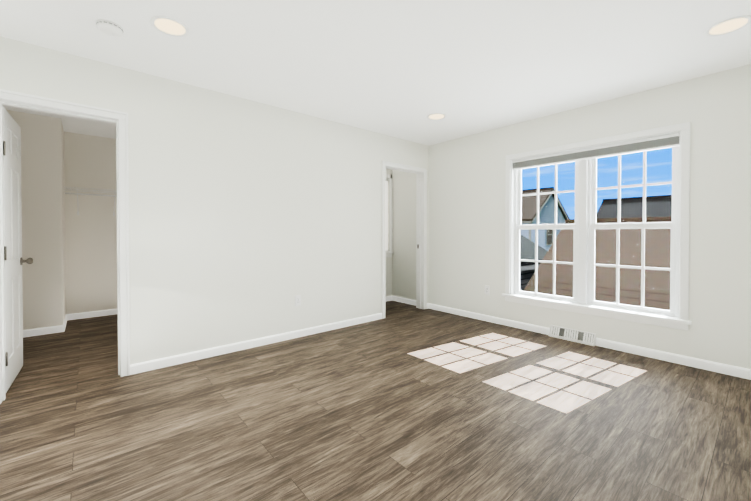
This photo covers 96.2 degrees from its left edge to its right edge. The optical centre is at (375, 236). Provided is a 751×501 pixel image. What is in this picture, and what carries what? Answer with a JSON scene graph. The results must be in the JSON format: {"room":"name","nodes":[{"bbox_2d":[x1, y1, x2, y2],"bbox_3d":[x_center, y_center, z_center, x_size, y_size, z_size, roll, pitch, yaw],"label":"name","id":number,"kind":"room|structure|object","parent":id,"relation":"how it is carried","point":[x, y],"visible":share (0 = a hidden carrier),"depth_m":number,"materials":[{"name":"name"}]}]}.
{"room":"empty bedroom","nodes":[
{"label":"empty bedroom","id":0,"kind":"room"},
{"bbox_2d":[7,110,117,329],"bbox_3d":[-2.828,-0.121,3.819,2.640,2.440,2.590,-1,1,-41],"label":"wall","id":1,"kind":"structure","parent":0,"point":[72,254],"depth_m":4.21,"materials":[{"name":"white paint"}]},
{"bbox_2d":[23,324,65,337],"bbox_3d":[-3.812,1.061,3.669,0.634,0.078,0.014,-1,1,-41],"label":"baseboard","id":2,"kind":"structure","parent":1,"relation":"attached to","point":[45,330],"depth_m":3.76,"materials":[{"name":"white wood"}]},
{"bbox_2d":[63,314,67,323],"bbox_3d":[-3.783,1.057,4.111,0.014,0.078,0.600,-1,1,-41],"label":"baseboard","id":3,"kind":"structure","parent":1,"relation":"attached to","point":[66,316],"depth_m":4.23,"materials":[{"name":"white wood"}]},
{"bbox_2d":[64,186,116,215],"bbox_3d":[-3.246,-0.452,4.802,1.733,0.340,0.308,-1,1,-41],"label":"closet shelf","id":4,"kind":"object","parent":1,"relation":"attached to","point":[90,190],"visible":0.4,"depth_m":4.35,"materials":[{"name":"white metal"}]},
{"bbox_2d":[68,308,117,319],"bbox_3d":[-3.353,1.048,4.919,1.720,0.078,0.014,-1,1,-41],"label":"baseboard","id":5,"kind":"structure","parent":1,"relation":"attached to","point":[83,315],"depth_m":4.53,"materials":[{"name":"white wood"}]},
{"bbox_2d":[0,36,428,364],"bbox_3d":[-1.543,-0.115,3.136,6.060,2.440,0.120,-1,1,-41],"label":"wall","id":6,"kind":"structure","parent":0,"point":[249,219],"depth_m":3.20,"materials":[{"name":"white paint"}]},
{"bbox_2d":[2,106,32,391],"bbox_3d":[-2.792,0.095,2.593,0.181,2.008,0.632,-1,1,-41],"label":"closet door","id":7,"kind":"structure","parent":6,"relation":"in","point":[14,261],"depth_m":2.56,"materials":[{"name":"white wood"}]},
{"bbox_2d":[0,89,129,403],"bbox_3d":[-2.307,0.070,2.482,0.786,2.084,0.162,-1,1,-41],"label":"trim","id":8,"kind":"structure","parent":6,"relation":"attached to","point":[44,104],"depth_m":2.64,"materials":[{"name":"white wood"}]},
{"bbox_2d":[130,313,381,374],"bbox_3d":[-0.941,1.062,3.577,2.700,0.078,0.014,-1,1,-41],"label":"baseboard","id":9,"kind":"structure","parent":6,"relation":"attached to","point":[141,367],"depth_m":3.26,"materials":[{"name":"white wood"}]},
{"bbox_2d":[295,295,300,305],"bbox_3d":[-0.841,0.700,3.663,0.070,0.115,0.008,-1,1,-41],"label":"electrical outlet","id":10,"kind":"object","parent":6,"relation":"attached to","point":[297,300],"visible":1,"depth_m":3.66,"materials":[{"name":"white plastic"}]},
{"bbox_2d":[382,161,426,318],"bbox_3d":[0.375,0.047,4.785,0.883,2.084,0.162,-1,1,-41],"label":"door frame","id":11,"kind":"structure","parent":6,"relation":"attached to","point":[421,237],"depth_m":4.99,"materials":[{"name":"white wood"}]},
{"bbox_2d":[0,301,750,500],"bbox_3d":[-1.023,1.170,2.667,6.220,0.120,6.970,-1,1,-41],"label":"floor","id":12,"kind":"structure","parent":0,"point":[403,402],"depth_m":2.03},
{"bbox_2d":[0,0,750,145],"bbox_3d":[-1.023,-1.389,2.640,6.220,0.120,6.970,-1,1,-41],"label":"ceiling","id":13,"kind":"structure","parent":0,"point":[402,69],"depth_m":2.41,"materials":[{"name":"white paint"}]},
{"bbox_2d":[96,19,122,36],"bbox_3d":[-1.675,-1.304,2.127,0.136,0.040,0.136,-1,1,-41],"label":"smoke detector","id":14,"kind":"object","parent":13,"relation":"attached to","point":[108,27],"visible":1,"depth_m":2.10,"materials":[{"name":"white plastic"}]},
{"bbox_2d":[150,16,189,36],"bbox_3d":[-1.299,-1.321,2.134,0.216,0.006,0.216,-1,1,-41],"label":"recessed light","id":15,"kind":"object","parent":13,"relation":"in","point":[169,26],"visible":1,"depth_m":2.13,"materials":[{"name":"white plastic"}]},
{"bbox_2d":[427,113,445,119],"bbox_3d":[0.684,-1.338,3.784,0.216,0.006,0.216,-1,1,-41],"label":"recessed light","id":16,"kind":"object","parent":13,"relation":"in","point":[437,116],"visible":1,"depth_m":3.77,"materials":[{"name":"white plastic"}]},
{"bbox_2d":[704,15,750,36],"bbox_3d":[2.225,-1.321,2.128,0.216,0.006,0.216,-1,1,-41],"label":"recessed light","id":17,"kind":"object","parent":13,"relation":"in","point":[728,26],"visible":1,"depth_m":2.13,"materials":[{"name":"white plastic"}]},
{"bbox_2d":[386,169,391,296],"bbox_3d":[-0.208,-0.133,4.882,1.760,2.440,0.790,-1,1,-41],"label":"wall","id":18,"kind":"structure","parent":0,"point":[388,270],"depth_m":5.63,"materials":[{"name":"white paint"}]},
{"bbox_2d":[386,174,393,256],"bbox_3d":[0.020,-0.333,5.471,0.633,1.368,0.150,-1,1,-41],"label":"window","id":19,"kind":"structure","parent":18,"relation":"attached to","point":[388,254],"depth_m":5.62,"materials":[{"name":"white"}]},
{"bbox_2d":[386,296,415,305],"bbox_3d":[-0.123,1.048,4.888,1.640,0.078,0.670,-1,1,-41],"label":"baseboard","id":20,"kind":"structure","parent":18,"relation":"attached to","point":[401,300],"depth_m":5.49,"materials":[{"name":"white wood"}]},
{"bbox_2d":[392,64,750,368],"bbox_3d":[1.905,-0.122,3.895,0.160,2.440,5.040,-1,1,-41],"label":"wall","id":21,"kind":"structure","parent":0,"point":[466,218],"depth_m":3.25,"materials":[{"name":"white paint"}]},
{"bbox_2d":[485,285,489,294],"bbox_3d":[1.431,0.693,4.327,0.008,0.115,0.070,-1,1,-41],"label":"outlet","id":22,"kind":"object","parent":21,"relation":"attached to","point":[487,290],"visible":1,"depth_m":4.32,"materials":[{"name":"white plastic"}]},
{"bbox_2d":[427,303,548,334],"bbox_3d":[1.361,1.054,4.402,0.020,0.078,1.760,-1,1,-41],"label":"baseboard","id":23,"kind":"structure","parent":21,"relation":"attached to","point":[525,326],"depth_m":4.26,"materials":[{"name":"white wood"}]},
{"bbox_2d":[548,325,595,345],"bbox_3d":[2.064,1.042,3.556,0.055,0.118,0.438,-1,1,-41],"label":"floor vent","id":24,"kind":"object","parent":21,"relation":"attached to","point":[577,336],"visible":1,"depth_m":3.54,"materials":[{"name":"white metal"}]},
{"bbox_2d":[502,122,692,330],"bbox_3d":[2.177,-0.088,3.536,0.214,1.778,1.706,-1,1,-41],"label":"window","id":25,"kind":"structure","parent":21,"relation":"in","point":[586,224],"depth_m":3.45,"materials":[{"name":"white wood"}]},
{"bbox_2d":[596,338,750,379],"bbox_3d":[2.803,1.071,2.728,0.014,0.078,1.780,-1,1,-41],"label":"baseboard","id":26,"kind":"structure","parent":21,"relation":"attached to","point":[726,369],"depth_m":2.92,"materials":[{"name":"white wood"}]},
{"label":"outside","id":27,"kind":"structure","parent":0,"visible":0},
{"bbox_3d":[32.708,6.684,34.498,85.400,0.200,130.000,-1,1,-41],"label":"ground","id":28,"kind":"structure","parent":27,"visible":0},
{"bbox_2d":[520,234,547,290],"bbox_3d":[3.559,3.014,12.532,3.000,7.590,4.900,-1,1,-41],"label":"house","id":29,"kind":"structure","parent":28,"relation":"on","point":[527,273],"depth_m":10.68,"materials":[{"name":"grey"}]},
{"bbox_2d":[520,187,569,250],"bbox_3d":[8.525,1.576,28.379,6.500,10.140,12.200,-1,1,-41],"label":"house","id":30,"kind":"structure","parent":28,"relation":"on","point":[528,216],"depth_m":23.51,"materials":[{"name":"grey"}]},
{"bbox_2d":[523,216,671,309],"bbox_3d":[11.006,3.298,0.943,6.520,7.260,19.530,-1,1,-41],"label":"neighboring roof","id":31,"kind":"structure","parent":28,"relation":"on","point":[565,241],"depth_m":6.44,"materials":[{"name":"beige"}]},
{"bbox_2d":[597,195,671,218],"bbox_3d":[17.897,2.755,3.658,6.720,8.290,26.680,-1,1,-41],"label":"house","id":32,"kind":"structure","parent":28,"relation":"on","point":[633,210],"depth_m":12.40,"materials":[{"name":"grey"}]}
]}

